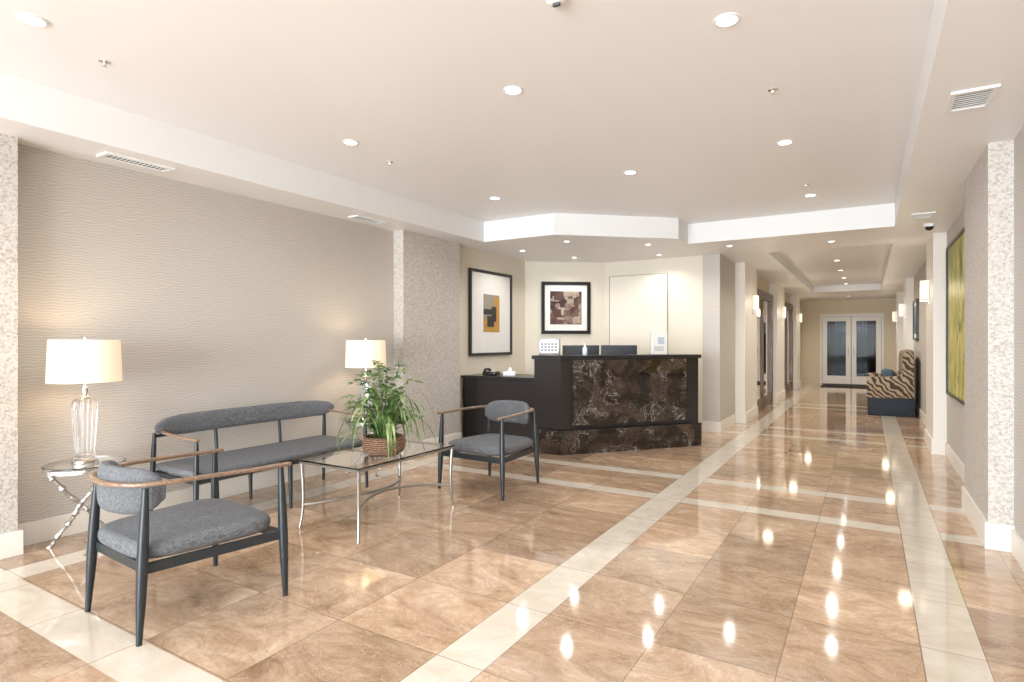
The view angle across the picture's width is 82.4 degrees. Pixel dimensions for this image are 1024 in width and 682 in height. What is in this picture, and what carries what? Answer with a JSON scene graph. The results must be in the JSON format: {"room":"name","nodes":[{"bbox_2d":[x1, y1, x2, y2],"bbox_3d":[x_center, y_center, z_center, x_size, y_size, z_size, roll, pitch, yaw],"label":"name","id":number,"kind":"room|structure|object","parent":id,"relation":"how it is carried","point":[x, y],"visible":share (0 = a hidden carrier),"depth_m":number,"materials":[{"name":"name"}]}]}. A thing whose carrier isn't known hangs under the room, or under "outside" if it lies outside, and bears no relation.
{"room":"lobby","nodes":[
{"label":"lobby","id":0,"kind":"room"},
{"bbox_2d":[96,152,174,172],"bbox_3d":[-2.702,-1.284,4.218,0.150,0.012,0.460,0,0,31],"label":"air vent","id":1,"kind":"object","parent":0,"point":[106,155],"visible":1,"depth_m":4.20,"materials":[{"name":"white plastic"}]},
{"bbox_2d":[18,144,524,523],"bbox_3d":[-3.438,0.030,3.682,0.200,2.640,13.720,0,0,31],"label":"wall","id":2,"kind":"structure","parent":0,"point":[213,299],"depth_m":4.76,"materials":[{"name":"beige paint"}]},
{"bbox_2d":[0,133,17,533],"bbox_3d":[-3.478,0.030,3.279,0.150,2.640,1.090,0,0,31],"label":"column","id":3,"kind":"structure","parent":2,"relation":"attached to","point":[8,144],"depth_m":3.67,"materials":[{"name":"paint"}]},
{"bbox_2d":[0,432,461,559],"bbox_3d":[-2.244,1.275,5.279,0.180,0.150,5.830,0,0,31],"label":"baseboard","id":4,"kind":"structure","parent":2,"relation":"attached to","point":[12,544],"depth_m":4.35,"materials":[{"name":"paint"}]},
{"bbox_2d":[0,72,483,243],"bbox_3d":[-3.778,-1.420,2.660,0.680,0.260,12.020,0,0,31],"label":"soffit","id":5,"kind":"structure","parent":2,"relation":"attached to","point":[42,117],"depth_m":4.45,"materials":[{"name":"paint"}]},
{"bbox_2d":[394,230,459,440],"bbox_3d":[-1.038,0.030,7.291,0.150,2.640,1.100,0,0,31],"label":"column","id":6,"kind":"structure","parent":2,"relation":"attached to","point":[426,268],"depth_m":7.17,"materials":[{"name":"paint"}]},
{"bbox_2d":[468,268,511,355],"bbox_3d":[-0.301,-0.405,8.609,0.040,1.230,1.120,0,0,31],"label":"framed picture","id":7,"kind":"object","parent":2,"relation":"attached to","point":[489,292],"visible":1,"depth_m":8.56,"materials":[{"name":"black paint"}]},
{"bbox_2d":[483,294,498,331],"bbox_3d":[-0.302,-0.405,8.610,0.004,0.550,0.420,0,0,31],"label":"artwork","id":8,"kind":"object","parent":7,"relation":"attached to","point":[490,301],"depth_m":8.59,"materials":[{"name":"paper"}]},
{"bbox_2d":[348,215,385,223],"bbox_3d":[-1.533,-1.284,6.199,0.150,0.012,0.400,0,0,31],"label":"air vent","id":9,"kind":"object","parent":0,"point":[356,217],"visible":1,"depth_m":6.18,"materials":[{"name":"white plastic"}]},
{"bbox_2d":[362,433,404,456],"bbox_3d":[-0.967,0.783,4.415,0.322,0.140,0.322,0,0,31],"label":"basket","id":10,"kind":"object","parent":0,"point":[375,445],"depth_m":4.30,"materials":[{"name":"wicker"}]},
{"bbox_2d":[0,0,934,285],"bbox_3d":[2.339,-1.575,7.648,5.950,0.250,26.900,0,0,31],"label":"ceiling","id":11,"kind":"structure","parent":0,"point":[675,98],"depth_m":3.63,"materials":[{"name":"paint"}]},
{"bbox_2d":[16,13,48,27],"bbox_3d":[-2.311,-1.546,2.821,0.125,0.008,0.125,0,0,31],"label":"recessed light","id":12,"kind":"object","parent":11,"relation":"in","point":[30,19],"visible":1,"depth_m":2.81,"materials":[{"name":"white plastic"}]},
{"bbox_2d":[98,59,110,66],"bbox_3d":[-2.262,-1.538,3.248,0.060,0.024,0.060,0,0,31],"label":"sprinkler head","id":13,"kind":"object","parent":11,"relation":"attached to","point":[104,62],"visible":1,"depth_m":3.24},
{"bbox_2d":[342,139,358,144],"bbox_3d":[-1.256,-1.546,4.556,0.125,0.008,0.125,0,0,31],"label":"recessed light","id":14,"kind":"object","parent":11,"relation":"in","point":[347,141],"visible":1,"depth_m":4.55,"materials":[{"name":"white plastic"}]},
{"bbox_2d":[503,86,522,94],"bbox_3d":[0.007,-1.546,3.612,0.125,0.008,0.125,0,0,31],"label":"recessed light","id":15,"kind":"object","parent":11,"relation":"in","point":[511,90],"visible":1,"depth_m":3.61,"materials":[{"name":"white plastic"}]},
{"bbox_2d":[546,0,566,7],"bbox_3d":[0.201,-1.530,2.640,0.096,0.039,0.096,0,0,31],"label":"smoke detector","id":16,"kind":"object","parent":11,"relation":"attached to","point":[553,3],"visible":1,"depth_m":2.63,"materials":[{"name":"white plastic"}]},
{"bbox_2d":[623,170,636,174],"bbox_3d":[1.086,-1.546,5.367,0.125,0.008,0.125,0,0,31],"label":"recessed light","id":17,"kind":"object","parent":11,"relation":"in","point":[628,172],"visible":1,"depth_m":5.37,"materials":[{"name":"white plastic"}]},
{"bbox_2d":[713,13,740,27],"bbox_3d":[1.037,-1.546,2.822,0.125,0.008,0.125,0,0,31],"label":"recessed light","id":18,"kind":"object","parent":11,"relation":"in","point":[727,19],"visible":1,"depth_m":2.82,"materials":[{"name":"white plastic"}]},
{"bbox_2d":[768,88,777,93],"bbox_3d":[1.609,-1.538,3.609,0.060,0.024,0.060,0,0,31],"label":"sprinkler head","id":19,"kind":"object","parent":11,"relation":"attached to","point":[772,90],"visible":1,"depth_m":3.60},
{"bbox_2d":[776,139,793,144],"bbox_3d":[2.128,-1.546,4.558,0.125,0.008,0.125,0,0,31],"label":"recessed light","id":20,"kind":"object","parent":11,"relation":"in","point":[788,141],"visible":1,"depth_m":4.56,"materials":[{"name":"white plastic"}]},
{"bbox_2d":[804,194,816,196],"bbox_3d":[3.166,-1.546,6.209,0.125,0.008,0.125,0,0,31],"label":"recessed light","id":21,"kind":"object","parent":11,"relation":"in","point":[806,195],"visible":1,"depth_m":6.22,"materials":[{"name":"white plastic"}]},
{"bbox_2d":[0,383,1023,681],"bbox_3d":[2.275,1.400,7.687,6.300,0.100,26.900,0,0,31],"label":"floor","id":22,"kind":"structure","parent":0,"point":[817,537],"depth_m":3.26,"materials":[{"name":"tile"}]},
{"bbox_2d":[41,456,125,555],"bbox_3d":[-2.809,1.081,3.849,0.450,0.566,0.450,0,0,31],"label":"side table","id":23,"kind":"object","parent":22,"relation":"on","point":[61,467],"visible":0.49,"depth_m":3.78,"materials":[{"name":"silver glass"}]},
{"bbox_2d":[45,336,122,463],"bbox_3d":[-2.809,0.383,3.849,0.410,0.830,0.410,0,0,31],"label":"table lamp","id":24,"kind":"object","parent":23,"relation":"on","point":[84,361],"visible":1,"depth_m":3.76,"materials":[{"name":"white fabric"}]},
{"bbox_2d":[85,448,291,646],"bbox_3d":[-1.700,0.967,3.018,0.738,0.768,0.789,0,0,35],"label":"armchair","id":25,"kind":"object","parent":22,"relation":"on","point":[131,541],"visible":1,"depth_m":2.83,"materials":[{"name":"fabric"}]},
{"bbox_2d":[150,400,367,510],"bbox_3d":[-2.009,0.954,4.861,0.617,0.794,1.664,0,0,31],"label":"bench","id":26,"kind":"object","parent":22,"relation":"on","point":[281,451],"visible":0.88,"depth_m":4.73,"materials":[{"name":"fabric"}]},
{"bbox_2d":[345,417,381,475],"bbox_3d":[-1.477,1.081,6.001,0.450,0.566,0.450,0,0,31],"label":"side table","id":27,"kind":"object","parent":22,"relation":"on","point":[349,423],"visible":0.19,"depth_m":5.87,"materials":[{"name":"silver metal"}]},
{"bbox_2d":[345,338,385,419],"bbox_3d":[-1.493,0.383,5.975,0.410,0.830,0.410,0,0,31],"label":"table lamp","id":28,"kind":"object","parent":27,"relation":"on","point":[359,353],"visible":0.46,"depth_m":5.81,"materials":[{"name":"white fabric"}]},
{"bbox_2d":[298,439,453,542],"bbox_3d":[-1.004,1.102,4.508,0.606,0.498,1.069,0,0,31],"label":"coffee table","id":29,"kind":"object","parent":22,"relation":"on","point":[357,462],"visible":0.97,"depth_m":4.28,"materials":[{"name":"clear glass"}]},
{"bbox_2d":[332,360,437,461],"bbox_3d":[-0.967,0.497,4.409,0.730,0.711,0.817,0,0,-23],"label":"potted plant","id":30,"kind":"object","parent":29,"relation":"on","point":[384,442],"visible":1,"depth_m":4.33,"materials":[{"name":"green plant"}]},
{"bbox_2d":[437,400,538,500],"bbox_3d":[-0.169,0.967,5.456,0.738,0.768,0.789,0,0,34],"label":"armchair","id":31,"kind":"object","parent":22,"relation":"on","point":[489,444],"visible":0.99,"depth_m":5.34,"materials":[{"name":"grey fabric"}]},
{"bbox_2d":[461,354,701,455],"bbox_3d":[0.879,0.762,7.715,3.154,1.175,1.670,0,0,0],"label":"reception desk","id":32,"kind":"object","parent":22,"relation":"on","point":[601,403],"visible":0.81,"depth_m":7.22,"materials":[{"name":"brown stone"}]},
{"bbox_2d":[483,368,499,374],"bbox_3d":[-0.278,0.412,7.916,0.190,0.096,0.179,0,0,26],"label":"telephone","id":33,"kind":"object","parent":32,"relation":"on","point":[485,372],"visible":1,"depth_m":7.86,"materials":[{"name":"black paint"}]},
{"bbox_2d":[461,373,533,380],"bbox_3d":[0.024,0.482,7.926,1.245,0.035,0.730,0,0,31],"label":"countertop","id":34,"kind":"structure","parent":32,"relation":"on","point":[529,377],"depth_m":7.69,"materials":[{"name":"black paint"}]},
{"bbox_2d":[463,378,533,438],"bbox_3d":[0.027,0.925,7.912,1.225,0.850,0.650,0,0,31],"label":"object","id":35,"kind":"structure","parent":32,"relation":"on","point":[476,392],"depth_m":7.71,"materials":[{"name":"brown wood"}]},
{"bbox_2d":[503,367,515,375],"bbox_3d":[-0.033,0.406,7.838,0.160,0.115,0.100,0,0,8],"label":"tissue box","id":36,"kind":"object","parent":32,"relation":"on","point":[509,372],"visible":1,"depth_m":7.79,"materials":[{"name":"white paper"}]},
{"bbox_2d":[539,339,559,354],"bbox_3d":[0.460,0.070,7.184,0.260,0.200,0.067,0,0,14],"label":"desk calendar","id":37,"kind":"object","parent":32,"relation":"on","point":[546,346],"visible":1,"depth_m":7.15,"materials":[{"name":"white paper"}]},
{"bbox_2d":[562,345,598,354],"bbox_3d":[0.895,0.323,7.571,0.480,0.535,0.170,0,0,-4],"label":"computer monitor","id":38,"kind":"object","parent":32,"relation":"on","point":[566,349],"visible":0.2,"depth_m":7.57,"materials":[{"name":"plastic"}]},
{"bbox_2d":[582,343,586,354],"bbox_3d":[0.898,0.100,7.213,0.060,0.150,0.060,0,0,-19],"label":"sanitizer bottle","id":39,"kind":"object","parent":32,"relation":"on","point":[584,349],"visible":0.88,"depth_m":7.19,"materials":[{"name":"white plastic"}]},
{"bbox_2d":[532,354,700,359],"bbox_3d":[1.297,0.198,7.476,2.239,0.045,0.587,0,0,-19],"label":"countertop","id":40,"kind":"structure","parent":32,"relation":"on","point":[601,356],"depth_m":7.17,"materials":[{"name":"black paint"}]},
{"bbox_2d":[601,345,636,353],"bbox_3d":[1.412,0.323,7.689,0.480,0.535,0.170,0,0,-4],"label":"computer monitor","id":41,"kind":"object","parent":32,"relation":"on","point":[605,349],"visible":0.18,"depth_m":7.69,"materials":[{"name":"plastic"}]},
{"bbox_2d":[648,332,667,354],"bbox_3d":[1.887,0.033,7.573,0.240,0.285,0.090,0,0,-14],"label":"holder","id":42,"kind":"object","parent":32,"relation":"on","point":[658,340],"visible":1,"depth_m":7.54,"materials":[{"name":"clear glass"}]},
{"bbox_2d":[658,337,663,343],"bbox_3d":[1.925,-0.005,7.548,0.090,0.090,0.002,0,0,-14],"label":"picture","id":43,"kind":"object","parent":42,"relation":"attached to","point":[660,339],"depth_m":7.55},
{"bbox_2d":[820,384,866,388],"bbox_3d":[10.014,1.342,17.318,1.500,0.014,1.300,0,0,31],"label":"door mat","id":44,"kind":"object","parent":22,"relation":"on","point":[822,385],"visible":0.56,"depth_m":17.16,"materials":[{"name":"black rubber"}]},
{"bbox_2d":[867,349,914,416],"bbox_3d":[7.226,0.752,11.195,0.749,1.185,1.651,0,0,31],"label":"settee","id":45,"kind":"object","parent":22,"relation":"on","point":[893,395],"visible":0.96,"depth_m":10.51,"materials":[{"name":"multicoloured fabric"}]},
{"bbox_2d":[882,368,893,376],"bbox_3d":[7.017,0.690,10.925,0.130,0.340,0.420,0,0,20],"label":"throw pillow","id":46,"kind":"object","parent":45,"relation":"on","point":[885,372],"visible":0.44,"depth_m":10.76,"materials":[{"name":"blue fabric"}]},
{"bbox_2d":[525,261,604,373],"bbox_3d":[0.834,0.030,9.687,1.260,2.640,0.980,0,0,31],"label":"wall","id":47,"kind":"structure","parent":0,"point":[535,272],"depth_m":9.55,"materials":[{"name":"beige paint"}]},
{"bbox_2d":[541,281,589,333],"bbox_3d":[0.878,-0.540,9.538,0.810,0.850,0.040,0,0,-6],"label":"framed picture","id":48,"kind":"object","parent":47,"relation":"attached to","point":[565,306],"visible":1,"depth_m":9.54,"materials":[{"name":"paper"}]},
{"bbox_2d":[550,291,581,323],"bbox_3d":[0.878,-0.540,9.539,0.520,0.540,0.004,0,0,-6],"label":"artwork","id":49,"kind":"object","parent":48,"relation":"attached to","point":[565,306],"depth_m":9.54,"materials":[{"name":"brown paper"}]},
{"bbox_2d":[605,255,702,420],"bbox_3d":[2.251,0.030,9.293,1.570,2.640,0.180,0,0,31],"label":"wall","id":50,"kind":"structure","parent":0,"point":[685,274],"depth_m":8.98,"materials":[{"name":"beige paint"}]},
{"bbox_2d":[610,274,666,353],"bbox_3d":[2.005,0.147,9.323,0.940,2.385,0.025,0,0,31],"label":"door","id":51,"kind":"structure","parent":50,"relation":"in","point":[638,303],"depth_m":9.31,"materials":[{"name":"paint"}]},
{"bbox_2d":[609,273,667,353],"bbox_3d":[2.006,0.147,9.325,0.964,2.405,0.020,0,0,31],"label":"trim","id":52,"kind":"structure","parent":50,"relation":"attached to","point":[658,273],"depth_m":9.23,"materials":[{"name":"white paint"}]},
{"bbox_2d":[460,203,894,262],"bbox_3d":[2.038,-1.420,7.866,5.210,0.260,2.920,0,0,31],"label":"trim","id":53,"kind":"structure","parent":50,"relation":"attached to","point":[592,238],"depth_m":7.44,"materials":[{"name":"paint"}]},
{"bbox_2d":[703,254,800,421],"bbox_3d":[5.998,0.030,13.908,0.500,2.640,12.000,0,0,31],"label":"wall","id":54,"kind":"structure","parent":0,"point":[718,270],"depth_m":8.77,"materials":[{"name":"beige paint"}]},
{"bbox_2d":[735,262,756,412],"bbox_3d":[3.948,0.030,10.216,0.433,2.640,1.220,0,0,31],"label":"column","id":55,"kind":"structure","parent":54,"relation":"attached to","point":[745,274],"depth_m":9.66,"materials":[{"name":"paint"}]},
{"bbox_2d":[698,381,800,431],"bbox_3d":[5.049,1.265,13.490,1.991,0.170,10.336,0,0,31],"label":"baseboard","id":56,"kind":"structure","parent":54,"relation":"attached to","point":[710,426],"depth_m":9.57,"materials":[{"name":"paint"}]},
{"bbox_2d":[752,294,758,313],"bbox_3d":[4.238,-0.645,10.180,0.100,0.330,0.170,0,0,31],"label":"wall sconce","id":57,"kind":"object","parent":54,"relation":"attached to","point":[755,298],"visible":1,"depth_m":10.13,"materials":[{"name":"white glass"}]},
{"bbox_2d":[757,288,772,410],"bbox_3d":[5.060,0.175,11.845,0.100,2.350,2.500,0,0,31],"label":"door","id":58,"kind":"structure","parent":54,"relation":"in","point":[765,313],"depth_m":12.14,"materials":[{"name":"brown wood"}]},
{"bbox_2d":[724,252,812,292],"bbox_3d":[5.365,-1.420,12.327,1.160,0.260,8.160,0,0,31],"label":"ceiling","id":59,"kind":"structure","parent":54,"relation":"attached to","point":[772,267],"depth_m":10.86,"materials":[{"name":"paint"}]},
{"bbox_2d":[769,283,784,393],"bbox_3d":[6.045,0.030,13.663,0.433,2.640,1.370,0,0,31],"label":"trim","id":60,"kind":"structure","parent":54,"relation":"attached to","point":[775,289],"depth_m":13.18,"materials":[{"name":"paint"}]},
{"bbox_2d":[781,306,785,319],"bbox_3d":[6.316,-0.645,13.598,0.100,0.330,0.170,0,0,31],"label":"wall sconce","id":61,"kind":"object","parent":54,"relation":"attached to","point":[783,309],"visible":1,"depth_m":13.54,"materials":[{"name":"white glass"}]},
{"bbox_2d":[785,302,792,393],"bbox_3d":[7.190,0.175,15.348,0.100,2.350,2.400,0,0,31],"label":"door","id":62,"kind":"structure","parent":54,"relation":"in","point":[789,307],"depth_m":15.82,"materials":[{"name":"brown wood"}]},
{"bbox_2d":[790,295,799,382],"bbox_3d":[8.089,0.030,17.026,0.433,2.640,1.100,0,0,31],"label":"trim","id":63,"kind":"structure","parent":54,"relation":"attached to","point":[794,299],"depth_m":16.51,"materials":[{"name":"paint"}]},
{"bbox_2d":[798,313,801,323],"bbox_3d":[8.343,-0.645,16.930,0.100,0.330,0.170,0,0,31],"label":"wall sconce","id":64,"kind":"object","parent":54,"relation":"attached to","point":[799,315],"visible":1,"depth_m":16.88,"materials":[{"name":"white glass"}]},
{"bbox_2d":[801,298,895,382],"bbox_3d":[10.372,0.030,18.358,3.350,2.640,0.150,0,0,31],"label":"wall","id":65,"kind":"structure","parent":0,"point":[811,311],"depth_m":18.52,"materials":[{"name":"beige paint"}]},
{"bbox_2d":[820,313,883,384],"bbox_3d":[10.558,0.250,18.211,1.720,2.200,0.195,0,0,31],"label":"door","id":66,"kind":"structure","parent":65,"relation":"in","point":[851,348],"depth_m":18.18,"materials":[{"name":"paint"}]},
{"bbox_2d":[910,212,935,218],"bbox_3d":[4.203,-1.284,5.988,0.200,0.012,0.250,0,0,31],"label":"air vent","id":67,"kind":"object","parent":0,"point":[927,214],"visible":1,"depth_m":5.98,"materials":[{"name":"white plastic"}]},
{"bbox_2d":[923,223,934,230],"bbox_3d":[4.600,-1.254,6.449,0.110,0.072,0.110,0,0,31],"label":"dome camera","id":68,"kind":"object","parent":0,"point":[929,226],"visible":1,"depth_m":6.42,"materials":[{"name":"white plastic"}]},
{"bbox_2d":[914,126,1023,540],"bbox_3d":[4.795,0.000,6.154,0.200,2.700,26.500,0,0,31],"label":"wall","id":69,"kind":"structure","parent":0,"point":[955,410],"depth_m":3.73,"materials":[{"name":"beige paint"}]},
{"bbox_2d":[787,283,902,300],"bbox_3d":[9.429,-1.420,16.855,3.400,0.260,3.800,0,0,31],"label":"ceiling","id":70,"kind":"structure","parent":69,"relation":"attached to","point":[857,291],"depth_m":15.89,"materials":[{"name":"paint"}]},
{"bbox_2d":[892,311,896,322],"bbox_3d":[10.349,-0.645,15.827,0.100,0.330,0.170,0,0,31],"label":"wall sconce","id":71,"kind":"object","parent":69,"relation":"attached to","point":[894,314],"visible":1,"depth_m":15.77,"materials":[{"name":"white glass"}]},
{"bbox_2d":[896,292,902,370],"bbox_3d":[10.447,0.030,15.767,0.130,2.640,1.000,0,0,31],"label":"trim","id":72,"kind":"structure","parent":69,"relation":"attached to","point":[899,296],"depth_m":15.36,"materials":[{"name":"paint"}]},
{"bbox_2d":[899,303,904,317],"bbox_3d":[8.322,-0.645,12.495,0.100,0.330,0.170,0,0,31],"label":"wall sconce","id":73,"kind":"object","parent":69,"relation":"attached to","point":[901,306],"visible":1,"depth_m":12.43,"materials":[{"name":"white glass"}]},
{"bbox_2d":[881,241,927,289],"bbox_3d":[7.470,-1.420,11.047,0.713,0.260,8.160,0,0,31],"label":"trim","id":74,"kind":"structure","parent":69,"relation":"attached to","point":[904,260],"depth_m":9.74,"materials":[{"name":"paint"}]},
{"bbox_2d":[903,278,913,397],"bbox_3d":[8.395,0.030,12.392,0.130,2.640,1.100,0,0,31],"label":"trim","id":75,"kind":"structure","parent":69,"relation":"attached to","point":[908,284],"depth_m":11.94,"materials":[{"name":"paint"}]},
{"bbox_2d":[913,299,918,339],"bbox_3d":[7.680,-0.400,11.130,0.040,0.750,1.000,0,0,31],"label":"framed picture","id":76,"kind":"object","parent":69,"relation":"attached to","point":[916,301],"visible":1,"depth_m":10.71,"materials":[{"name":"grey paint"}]},
{"bbox_2d":[914,306,915,333],"bbox_3d":[7.681,-0.400,11.130,0.004,0.530,0.780,0,0,31],"label":"artwork","id":77,"kind":"object","parent":76,"relation":"attached to","point":[914,306],"depth_m":11.27,"materials":[{"name":"grey paint"}]},
{"bbox_2d":[920,279,928,304],"bbox_3d":[5.283,-0.625,7.496,0.100,0.330,0.170,0,0,31],"label":"wall sconce","id":78,"kind":"object","parent":69,"relation":"attached to","point":[924,285],"visible":1,"depth_m":7.44,"materials":[{"name":"white glass"}]},
{"bbox_2d":[926,232,946,440],"bbox_3d":[5.356,0.030,7.394,0.130,2.640,1.000,0,0,31],"label":"column","id":79,"kind":"structure","parent":69,"relation":"attached to","point":[936,396],"depth_m":6.98,"materials":[{"name":"paint"}]},
{"bbox_2d":[946,226,964,405],"bbox_3d":[4.537,-0.230,5.960,0.040,1.660,1.620,0,0,31],"label":"framed picture","id":80,"kind":"object","parent":69,"relation":"attached to","point":[955,251],"visible":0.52,"depth_m":6.01,"materials":[{"name":"yellow paint"}]},
{"bbox_2d":[891,0,1023,243],"bbox_3d":[1.458,-1.420,1.185,0.740,0.260,14.940,0,0,31],"label":"ceiling soffit","id":81,"kind":"structure","parent":69,"relation":"attached to","point":[971,44],"depth_m":3.29,"materials":[{"name":"paint"}]},
{"bbox_2d":[915,402,1023,570],"bbox_3d":[4.647,1.265,6.245,0.148,0.170,26.500,0,0,31],"label":"baseboard","id":82,"kind":"structure","parent":69,"relation":"attached to","point":[994,536],"depth_m":3.99,"materials":[{"name":"paint"}]},
{"bbox_2d":[965,140,1013,524],"bbox_3d":[3.439,0.030,4.241,0.130,2.640,1.080,0,0,31],"label":"column","id":83,"kind":"structure","parent":69,"relation":"attached to","point":[989,186],"depth_m":3.81,"materials":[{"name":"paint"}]},
{"bbox_2d":[945,84,1000,113],"bbox_3d":[2.443,-1.284,3.114,0.200,0.012,0.300,0,0,31],"label":"air vent","id":84,"kind":"object","parent":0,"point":[982,97],"visible":1,"depth_m":3.10,"materials":[{"name":"white plastic"}]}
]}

